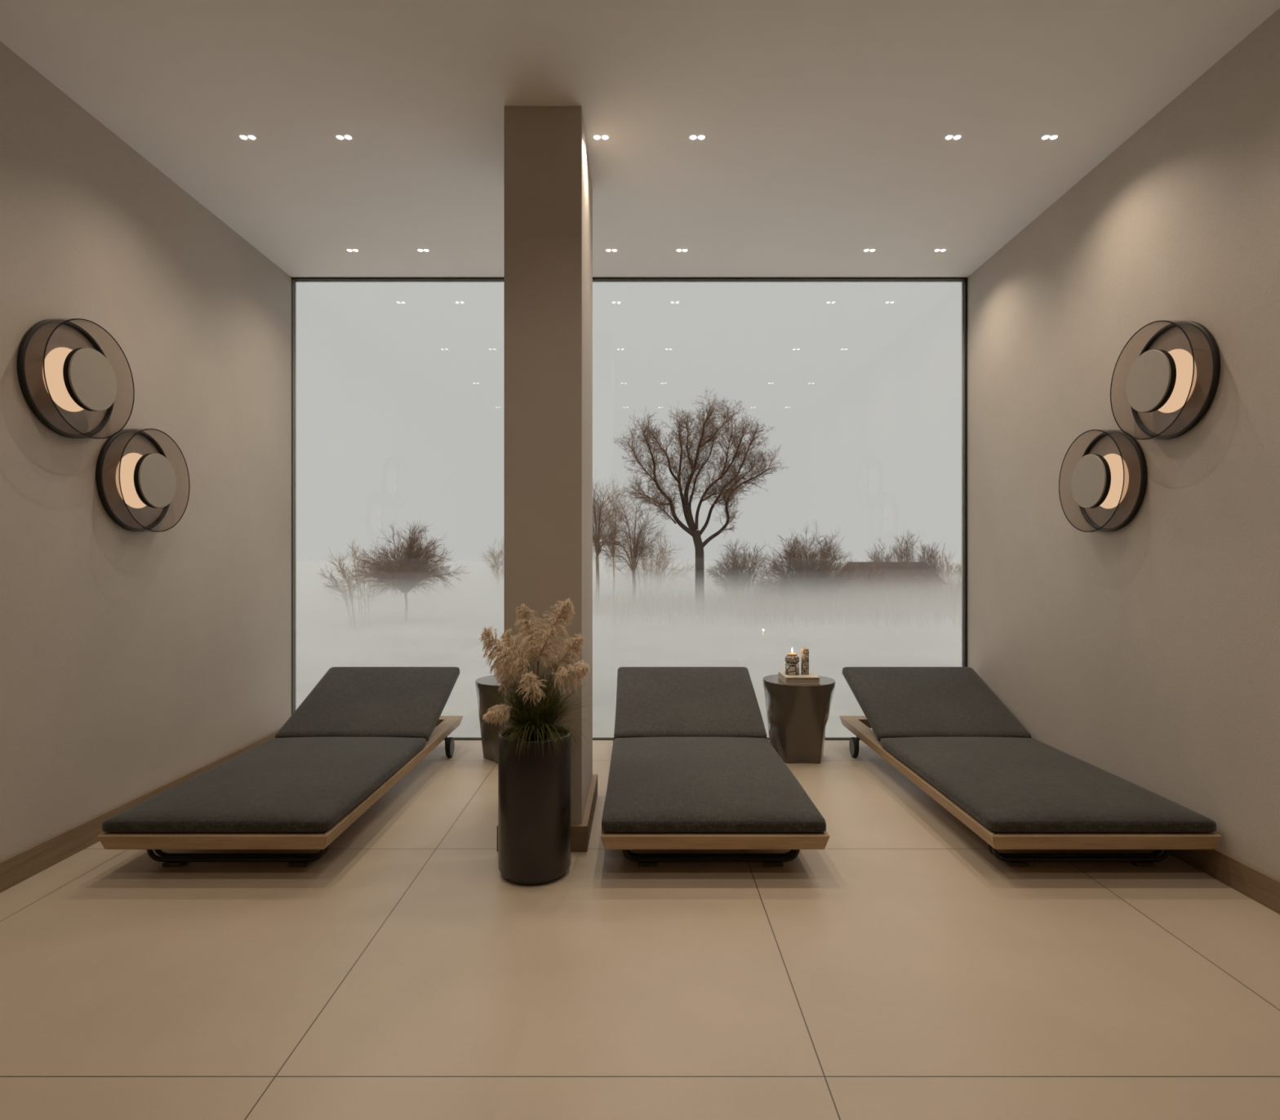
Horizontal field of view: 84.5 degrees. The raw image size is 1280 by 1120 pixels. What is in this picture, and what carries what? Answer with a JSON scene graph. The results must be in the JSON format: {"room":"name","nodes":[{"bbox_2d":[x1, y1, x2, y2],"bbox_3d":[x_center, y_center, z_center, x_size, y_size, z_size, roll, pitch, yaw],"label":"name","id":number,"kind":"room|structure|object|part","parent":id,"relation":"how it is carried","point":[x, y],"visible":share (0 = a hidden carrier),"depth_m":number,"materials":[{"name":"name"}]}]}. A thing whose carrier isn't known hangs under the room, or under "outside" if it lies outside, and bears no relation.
{"room":"spa","nodes":[
{"label":"spa","id":0,"kind":"room"},
{"bbox_2d":[0,41,293,860],"bbox_3d":[-2.284,-0.321,0.529,0.200,2.899,7.858,0,0,0],"label":"wall","id":1,"kind":"structure","parent":0,"point":[131,663],"depth_m":3.02,"materials":[{"name":"beige paint"}]},
{"bbox_2d":[17,318,134,439],"bbox_3d":[-2.131,-0.687,2.684,0.104,0.443,0.443,0,0,0],"label":"wall sconce","id":2,"kind":"object","parent":1,"relation":"attached to","point":[67,380],"visible":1,"depth_m":2.63,"materials":[{"name":"brown metal"}]},
{"bbox_2d":[42,346,84,411],"bbox_3d":[-2.175,-0.687,2.684,0.004,0.238,0.238,0,0,0],"label":"diffuser","id":3,"kind":"object","parent":2,"relation":"attached to","point":[55,357],"depth_m":2.62,"materials":[{"name":"white plastic"}]},
{"bbox_3d":[-2.180,-0.687,2.684,0.006,0.415,0.415,0,0,0],"label":"plate","id":4,"kind":"part","parent":2,"relation":"part of","materials":[{"name":"brown metal"}]},
{"bbox_2d":[0,728,279,893],"bbox_3d":[-2.176,1.077,0.605,0.016,0.103,7.610,0,0,0],"label":"baseboard","id":5,"kind":"structure","parent":1,"relation":"attached to","point":[15,868],"depth_m":2.68,"materials":[{"name":"brown wood"}]},
{"bbox_2d":[95,428,190,532],"bbox_3d":[-2.131,-0.343,3.042,0.104,0.443,0.443,0,0,0],"label":"wall sconce","id":6,"kind":"object","parent":1,"relation":"attached to","point":[136,481],"visible":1,"depth_m":2.99,"materials":[{"name":"brown metal"}]},
{"bbox_2d":[115,453,146,508],"bbox_3d":[-2.175,-0.343,3.042,0.004,0.238,0.238,0,0,0],"label":"diffuser","id":7,"kind":"object","parent":6,"relation":"attached to","point":[129,460],"depth_m":2.99,"materials":[{"name":"white plastic"}]},
{"bbox_3d":[-2.180,-0.343,3.042,0.006,0.415,0.415,0,0,0],"label":"plate","id":8,"kind":"part","parent":6,"relation":"part of","materials":[{"name":"brown metal"}]},
{"bbox_2d":[497,725,571,885],"bbox_3d":[-0.381,0.877,2.551,0.261,0.503,0.261,0,0,0],"label":"planter","id":9,"kind":"object","parent":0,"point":[534,789],"depth_m":2.44,"materials":[{"name":"black ceramic"}]},
{"bbox_2d":[0,740,1279,1119],"bbox_3d":[-0.066,1.228,0.529,4.636,0.200,7.858,0,0,0],"label":"floor","id":10,"kind":"structure","parent":0,"point":[899,968],"depth_m":1.91,"materials":[{"name":"beige tile"}]},
{"bbox_2d":[97,666,462,866],"bbox_3d":[-1.492,0.889,3.397,0.832,0.479,1.893,0,0,0],"label":"sun lounger","id":11,"kind":"object","parent":10,"relation":"on","point":[359,731],"visible":1,"depth_m":2.92,"materials":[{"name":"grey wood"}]},
{"bbox_3d":[-1.492,0.988,2.494,0.795,0.055,0.086,0,0,0],"label":"foot rail","id":12,"kind":"part","parent":11,"relation":"part of","materials":[{"name":"brown wood"}]},
{"bbox_2d":[102,737,426,832],"bbox_3d":[-1.492,0.925,3.044,0.796,0.068,1.168,0,0,0],"label":"seat cushion","id":13,"kind":"object","parent":11,"relation":"on","point":[279,784],"depth_m":2.76,"materials":[{"name":"grey fabric"}]},
{"bbox_2d":[275,666,459,742],"bbox_3d":[-1.492,0.797,3.966,0.797,0.060,0.725,0,21,0],"label":"cushion","id":14,"kind":"object","parent":11,"relation":"on","point":[407,702],"depth_m":3.89,"materials":[{"name":"grey fabric"}]},
{"bbox_3d":[-1.135,0.988,3.397,0.086,0.055,1.887,0,0,0],"label":"rail","id":15,"kind":"part","parent":11,"relation":"part of","materials":[{"name":"brown wood"}]},
{"bbox_3d":[-1.492,0.988,4.294,0.795,0.055,0.099,0,0,0],"label":"head rail","id":16,"kind":"part","parent":11,"relation":"part of","materials":[{"name":"brown wood"}]},
{"bbox_2d":[475,674,503,764],"bbox_3d":[-0.735,0.906,4.030,0.405,0.445,0.405,0,0,-25],"label":"side table","id":17,"kind":"object","parent":10,"relation":"on","point":[482,683],"visible":0.35,"depth_m":3.91,"materials":[{"name":"grey metal"}]},
{"bbox_2d":[474,598,594,885],"bbox_3d":[-0.384,0.630,2.515,0.495,0.997,0.439,0,0,0],"label":"pampas grass","id":18,"kind":"object","parent":10,"relation":"on","point":[534,755],"depth_m":2.46,"materials":[{"name":"beige plant"}]},
{"bbox_3d":[-0.399,0.410,2.556,0.065,0.481,0.011,0,0,0],"label":"stem","id":19,"kind":"part","parent":18,"relation":"part of","materials":[{"name":"beige plant"}]},
{"bbox_3d":[-0.320,0.399,2.514,0.138,0.503,0.024,0,0,21],"label":"stem","id":20,"kind":"part","parent":18,"relation":"part of","materials":[{"name":"beige plant"}]},
{"bbox_3d":[-0.303,0.469,2.599,0.167,0.363,0.024,0,0,-23],"label":"stem","id":21,"kind":"part","parent":18,"relation":"part of","materials":[{"name":"beige plant"}]},
{"bbox_3d":[-0.283,0.509,2.493,0.207,0.284,0.011,0,0,28],"label":"stem","id":22,"kind":"part","parent":18,"relation":"part of","materials":[{"name":"beige plant"}]},
{"bbox_2d":[503,106,592,823],"bbox_3d":[-0.379,-0.321,3.054,0.304,2.899,0.617,0,0,0],"label":"column","id":23,"kind":"structure","parent":10,"relation":"on","point":[548,189],"depth_m":2.75,"materials":[{"name":"beige paint"}]},
{"bbox_2d":[497,823,587,851],"bbox_3d":[-0.379,1.079,2.734,0.350,0.099,0.024,0,0,0],"label":"baseboard","id":24,"kind":"structure","parent":23,"relation":"attached to","point":[579,832],"depth_m":2.72,"materials":[{"name":"brown wood"}]},
{"bbox_2d":[582,775,597,847],"bbox_3d":[-0.215,1.079,3.054,0.024,0.099,0.617,0,0,0],"label":"baseboard","id":25,"kind":"structure","parent":23,"relation":"attached to","point":[588,814],"depth_m":3.00,"materials":[{"name":"brown wood"}]},
{"bbox_2d":[600,666,829,866],"bbox_3d":[0.262,0.889,3.397,0.832,0.479,1.893,0,0,0],"label":"sun lounger","id":26,"kind":"object","parent":10,"relation":"on","point":[694,765],"visible":1,"depth_m":2.89,"materials":[{"name":"grey fabric"}]},
{"bbox_3d":[-0.095,0.988,3.397,0.086,0.055,1.887,0,0,0],"label":"rail","id":27,"kind":"part","parent":26,"relation":"part of","materials":[{"name":"brown wood"}]},
{"bbox_2d":[613,666,767,739],"bbox_3d":[0.262,0.797,3.966,0.797,0.060,0.725,0,21,0],"label":"cushion","id":28,"kind":"object","parent":26,"relation":"on","point":[651,701],"depth_m":3.89,"materials":[{"name":"grey fabric"}]},
{"bbox_2d":[601,737,826,832],"bbox_3d":[0.262,0.925,3.044,0.796,0.068,1.168,0,0,0],"label":"seat cushion","id":29,"kind":"object","parent":26,"relation":"on","point":[655,784],"depth_m":2.75,"materials":[{"name":"grey fabric"}]},
{"bbox_3d":[0.262,0.988,2.494,0.795,0.055,0.086,0,0,0],"label":"foot rail","id":30,"kind":"part","parent":26,"relation":"part of","materials":[{"name":"brown wood"}]},
{"bbox_3d":[0.619,0.988,3.397,0.086,0.055,1.887,0,0,0],"label":"rail","id":31,"kind":"part","parent":26,"relation":"part of","materials":[{"name":"brown wood"}]},
{"bbox_2d":[762,674,835,764],"bbox_3d":[0.909,0.906,4.030,0.405,0.445,0.405,0,0,0],"label":"side table","id":32,"kind":"object","parent":10,"relation":"on","point":[797,715],"visible":0.89,"depth_m":3.89,"materials":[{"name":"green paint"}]},
{"bbox_2d":[778,671,820,684],"bbox_3d":[0.894,0.663,3.962,0.191,0.040,0.206,0,0,0],"label":"book","id":33,"kind":"object","parent":32,"relation":"on","point":[811,678],"visible":0.98,"depth_m":3.86,"materials":[{"name":"beige paper"}]},
{"bbox_2d":[785,647,799,675],"bbox_3d":[0.857,0.568,3.965,0.080,0.151,0.080,0,0,0],"label":"candle","id":34,"kind":"object","parent":33,"relation":"on","point":[792,660],"visible":1,"depth_m":3.93,"materials":[{"name":"wax"}]},
{"bbox_2d":[800,648,808,675],"bbox_3d":[0.929,0.567,3.965,0.043,0.152,0.043,0,0,0],"label":"candle","id":35,"kind":"object","parent":33,"relation":"on","point":[805,651],"visible":1,"depth_m":3.95,"materials":[{"name":"wax"}]},
{"bbox_2d":[839,666,1222,866],"bbox_3d":[1.629,0.889,3.397,0.832,0.479,1.893,0,0,0],"label":"sun lounger","id":36,"kind":"object","parent":10,"relation":"on","point":[944,729],"visible":1,"depth_m":2.92,"materials":[{"name":"grey fabric"}]},
{"bbox_3d":[1.629,0.988,4.294,0.795,0.055,0.099,0,0,0],"label":"head rail","id":37,"kind":"part","parent":36,"relation":"part of","materials":[{"name":"brown wood"}]},
{"bbox_3d":[1.272,0.988,3.397,0.086,0.055,1.887,0,0,0],"label":"rail","id":38,"kind":"part","parent":36,"relation":"part of","materials":[{"name":"brown wood"}]},
{"bbox_2d":[842,666,1031,742],"bbox_3d":[1.629,0.797,3.966,0.797,0.060,0.725,0,21,0],"label":"cushion","id":39,"kind":"object","parent":36,"relation":"on","point":[895,702],"depth_m":3.89,"materials":[{"name":"grey fabric"}]},
{"bbox_2d":[880,737,1216,832],"bbox_3d":[1.629,0.925,3.044,0.796,0.068,1.168,0,0,0],"label":"seat cushion","id":40,"kind":"object","parent":36,"relation":"on","point":[999,784],"depth_m":2.76,"materials":[{"name":"grey fabric"}]},
{"bbox_3d":[1.629,0.988,2.494,0.795,0.055,0.086,0,0,0],"label":"foot rail","id":41,"kind":"part","parent":36,"relation":"part of","materials":[{"name":"brown wood"}]},
{"bbox_2d":[0,0,1279,277],"bbox_3d":[-0.066,-1.871,0.529,4.636,0.200,7.858,0,0,0],"label":"ceiling","id":42,"kind":"structure","parent":0,"point":[824,123],"depth_m":2.75,"materials":[{"name":"paint"}]},
{"bbox_2d":[236,134,257,139],"bbox_3d":[-1.643,-1.770,2.949,0.072,0.002,0.033,0,0,0],"label":"recessed light","id":43,"kind":"object","parent":42,"relation":"in","point":[241,136],"visible":1,"depth_m":2.94,"materials":[{"name":"paint"}]},
{"bbox_2d":[333,134,354,139],"bbox_3d":[-1.239,-1.770,2.949,0.072,0.002,0.033,0,0,0],"label":"recessed light","id":44,"kind":"object","parent":42,"relation":"in","point":[337,136],"visible":1,"depth_m":2.95,"materials":[{"name":"paint"}]},
{"bbox_2d":[345,248,359,251],"bbox_3d":[-1.643,-1.770,4.025,0.072,0.002,0.033,0,0,0],"label":"recessed light","id":45,"kind":"object","parent":42,"relation":"in","point":[347,250],"visible":1,"depth_m":4.02,"materials":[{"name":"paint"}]},
{"bbox_2d":[416,248,430,251],"bbox_3d":[-1.239,-1.770,4.025,0.072,0.002,0.033,0,0,0],"label":"recessed light","id":46,"kind":"object","parent":42,"relation":"in","point":[418,250],"visible":1,"depth_m":4.02,"materials":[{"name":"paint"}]},
{"bbox_2d":[591,134,609,139],"bbox_3d":[-0.163,-1.770,2.949,0.072,0.002,0.033,0,0,0],"label":"recessed light","id":47,"kind":"object","parent":42,"relation":"in","point":[594,136],"visible":1,"depth_m":2.94,"materials":[{"name":"paint"}]},
{"bbox_2d":[604,248,617,251],"bbox_3d":[-0.163,-1.770,4.025,0.072,0.002,0.033,0,0,0],"label":"recessed light","id":48,"kind":"object","parent":42,"relation":"in","point":[606,250],"visible":1,"depth_m":4.02,"materials":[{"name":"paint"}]},
{"bbox_2d":[675,248,688,251],"bbox_3d":[0.240,-1.770,4.025,0.072,0.002,0.033,0,0,0],"label":"recessed light","id":49,"kind":"object","parent":42,"relation":"in","point":[677,250],"visible":1,"depth_m":4.02,"materials":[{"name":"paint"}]},
{"bbox_2d":[688,134,706,139],"bbox_3d":[0.240,-1.770,2.949,0.072,0.002,0.033,0,0,0],"label":"recessed light","id":50,"kind":"object","parent":42,"relation":"in","point":[691,136],"visible":1,"depth_m":2.95,"materials":[{"name":"paint"}]},
{"bbox_2d":[862,248,876,251],"bbox_3d":[1.312,-1.770,4.025,0.072,0.002,0.033,0,0,0],"label":"recessed light","id":51,"kind":"object","parent":42,"relation":"in","point":[864,250],"visible":1,"depth_m":4.02,"materials":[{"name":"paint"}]},
{"bbox_2d":[933,248,947,251],"bbox_3d":[1.716,-1.770,4.025,0.072,0.002,0.033,0,0,0],"label":"recessed light","id":52,"kind":"object","parent":42,"relation":"in","point":[935,250],"visible":1,"depth_m":4.02,"materials":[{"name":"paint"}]},
{"bbox_2d":[942,134,963,139],"bbox_3d":[1.312,-1.770,2.949,0.072,0.002,0.033,0,0,0],"label":"recessed light","id":53,"kind":"object","parent":42,"relation":"in","point":[947,136],"visible":1,"depth_m":2.94,"materials":[{"name":"paint"}]},
{"bbox_2d":[1039,134,1060,139],"bbox_3d":[1.716,-1.770,2.949,0.072,0.002,0.033,0,0,0],"label":"recessed light","id":54,"kind":"object","parent":42,"relation":"in","point":[1044,136],"visible":1,"depth_m":2.95,"materials":[{"name":"paint"}]},
{"bbox_2d":[967,8,1279,879],"bbox_3d":[2.152,-0.321,0.529,0.200,2.899,7.858,0,0,0],"label":"wall","id":55,"kind":"structure","parent":0,"point":[1145,652],"depth_m":2.82,"materials":[{"name":"beige paint"}]},
{"bbox_2d":[291,277,967,740],"bbox_3d":[-0.066,-0.321,4.434,4.236,2.899,0.044,0,0,0],"label":"window","id":56,"kind":"structure","parent":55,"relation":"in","point":[963,280],"depth_m":4.42,"materials":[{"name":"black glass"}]},
{"bbox_2d":[1058,429,1146,532],"bbox_3d":[1.999,-0.343,3.064,0.104,0.443,0.443,0,0,0],"label":"wall sconce","id":57,"kind":"object","parent":55,"relation":"attached to","point":[1108,482],"visible":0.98,"depth_m":3.01,"materials":[{"name":"brown metal"}]},
{"bbox_3d":[2.048,-0.343,3.064,0.006,0.415,0.415,0,0,0],"label":"plate","id":58,"kind":"part","parent":57,"relation":"part of","materials":[{"name":"brown metal"}]},
{"bbox_2d":[1099,453,1128,508],"bbox_3d":[2.043,-0.343,3.064,0.004,0.238,0.238,0,0,0],"label":"diffuser","id":59,"kind":"object","parent":57,"relation":"attached to","point":[1114,461],"depth_m":3.01,"materials":[{"name":"white plastic"}]},
{"bbox_2d":[1110,320,1220,439],"bbox_3d":[1.999,-0.687,2.705,0.104,0.443,0.443,0,0,0],"label":"wall sconce","id":60,"kind":"object","parent":55,"relation":"attached to","point":[1172,384],"visible":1,"depth_m":2.65,"materials":[{"name":"brown metal"}]},
{"bbox_3d":[2.048,-0.687,2.705,0.006,0.415,0.415,0,0,0],"label":"plate","id":61,"kind":"part","parent":60,"relation":"part of","materials":[{"name":"brown metal"}]},
{"bbox_2d":[1158,349,1196,413],"bbox_3d":[2.043,-0.687,2.705,0.004,0.238,0.238,0,0,0],"label":"diffuser","id":62,"kind":"object","parent":60,"relation":"attached to","point":[1183,358],"depth_m":2.65,"materials":[{"name":"white plastic"}]},
{"bbox_2d":[1169,848,1279,914],"bbox_3d":[2.044,1.077,0.605,0.016,0.103,7.610,0,0,0],"label":"baseboard","id":63,"kind":"structure","parent":55,"relation":"attached to","point":[1260,886],"depth_m":2.40,"materials":[{"name":"brown wood"}]},
{"label":"outside","id":64,"kind":"structure","parent":0,"visible":0},
{"bbox_2d":[296,563,961,737],"bbox_3d":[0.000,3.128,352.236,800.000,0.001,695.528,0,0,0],"label":"ground","id":65,"kind":"structure","parent":64,"point":[443,628],"depth_m":28.55,"materials":[{"name":"white snow"}]},
{"bbox_2d":[316,537,386,626],"bbox_3d":[-13.487,1.047,33.076,2.164,4.172,3.088,0,0,33],"label":"bare sapling","id":66,"kind":"object","parent":65,"relation":"on","point":[350,595],"visible":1,"depth_m":32.76,"materials":[{"name":"plant"}]},
{"bbox_2d":[340,520,472,621],"bbox_3d":[-12.317,0.528,35.912,6.349,5.211,5.180,0,0,24],"label":"tree","id":67,"kind":"object","parent":65,"relation":"on","point":[412,559],"visible":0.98,"depth_m":35.52,"materials":[{"name":"grey plant"}]},
{"bbox_2d":[481,538,503,596],"bbox_3d":[-11.906,0.506,60.140,3.409,5.248,2.653,0,0,-26],"label":"bare shrub","id":68,"kind":"object","parent":65,"relation":"on","point":[493,555],"visible":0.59,"depth_m":59.98,"materials":[{"name":"plant"}]},
{"bbox_2d":[592,474,644,599],"bbox_3d":[-2.511,-2.014,55.868,5.782,10.290,5.080,0,0,-3],"label":"bare tree","id":69,"kind":"object","parent":65,"relation":"on","point":[615,517],"visible":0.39,"depth_m":55.93,"materials":[{"name":"plant"}]},
{"bbox_2d":[592,472,646,609],"bbox_3d":[-2.624,-1.304,44.129,5.154,8.873,4.998,0,0,-34],"label":"bare tree","id":70,"kind":"object","parent":65,"relation":"on","point":[596,540],"visible":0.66,"depth_m":43.91,"materials":[{"name":"plant"}]},
{"bbox_2d":[592,490,670,601],"bbox_3d":[-0.450,-0.976,47.258,5.234,8.220,4.899,0,0,37],"label":"bare tree","id":71,"kind":"object","parent":65,"relation":"on","point":[633,557],"visible":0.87,"depth_m":46.98,"materials":[{"name":"plant"}]},
{"bbox_2d":[603,533,695,595],"bbox_3d":[0.790,0.281,62.047,8.710,5.712,5.885,0,0,9],"label":"bare shrub","id":72,"kind":"object","parent":65,"relation":"on","point":[656,575],"visible":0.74,"depth_m":61.76,"materials":[{"name":"plant"}]},
{"bbox_2d":[612,387,788,615],"bbox_3d":[3.294,-2.533,40.039,7.557,11.323,3.828,0,0,0],"label":"bare tree","id":73,"kind":"object","parent":65,"relation":"on","point":[727,496],"visible":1,"depth_m":39.80,"materials":[{"name":"brown plant"}]},
{"bbox_2d":[703,539,780,604],"bbox_3d":[6.676,0.805,45.998,5.244,4.662,3.978,0,0,-23],"label":"bare shrub","id":74,"kind":"object","parent":65,"relation":"on","point":[731,571],"visible":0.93,"depth_m":45.58,"materials":[{"name":"grey plant"}]},
{"bbox_2d":[592,577,961,628],"bbox_3d":[12.673,2.113,39.294,32.933,2.030,15.502,0,0,0],"label":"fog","id":75,"kind":"structure","parent":65,"relation":"on","point":[770,604],"depth_m":38.55,"materials":[{"name":"plant"}]},
{"bbox_2d":[752,520,865,616],"bbox_3d":[9.463,0.403,40.053,6.370,5.470,4.867,0,0,8],"label":"bush","id":76,"kind":"object","parent":65,"relation":"on","point":[818,565],"visible":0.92,"depth_m":39.38,"materials":[{"name":"grey plant"}]},
{"bbox_2d":[848,560,897,600],"bbox_3d":[13.675,1.530,41.449,2.911,3.209,2.673,0,0,28],"label":"bare shrub","id":77,"kind":"object","parent":65,"relation":"on","point":[870,578],"visible":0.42,"depth_m":41.20,"materials":[{"name":"grey plant"}]},
{"bbox_2d":[865,539,895,561],"bbox_3d":[17.805,0.682,51.989,2.819,4.895,2.213,0,0,20],"label":"bare shrub","id":78,"kind":"object","parent":65,"relation":"on","point":[875,558],"visible":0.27,"depth_m":51.88,"materials":[{"name":"grey plant"}]},
{"bbox_2d":[832,561,946,599],"bbox_3d":[15.750,1.626,45.000,6.609,3.006,3.000,0,0,0],"label":"barn","id":79,"kind":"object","parent":65,"relation":"on","point":[891,568],"visible":0.16,"depth_m":44.45,"materials":[{"name":"grey"}]},
{"bbox_2d":[888,529,922,561],"bbox_3d":[21.026,0.289,55.344,3.569,5.682,2.882,0,0,-9],"label":"bare shrub","id":80,"kind":"object","parent":65,"relation":"on","point":[901,557],"visible":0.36,"depth_m":55.39,"materials":[{"name":"grey plant"}]},
{"bbox_2d":[888,566,942,601],"bbox_3d":[16.190,1.681,42.096,3.312,2.908,2.596,0,0,12],"label":"bare shrub","id":81,"kind":"object","parent":65,"relation":"on","point":[926,578],"visible":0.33,"depth_m":41.91,"materials":[{"name":"grey plant"}]},
{"bbox_2d":[911,540,945,577],"bbox_3d":[21.283,0.800,52.252,2.580,4.658,2.331,0,0,23],"label":"bare shrub","id":82,"kind":"object","parent":65,"relation":"on","point":[928,561],"visible":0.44,"depth_m":51.91,"materials":[{"name":"grey plant"}]},
{"bbox_2d":[937,543,961,589],"bbox_3d":[24.448,0.866,55.421,2.984,4.527,2.146,0,0,-11],"label":"bare shrub","id":83,"kind":"object","parent":65,"relation":"on","point":[959,570],"visible":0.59,"depth_m":55.21,"materials":[{"name":"plant"}]}
]}

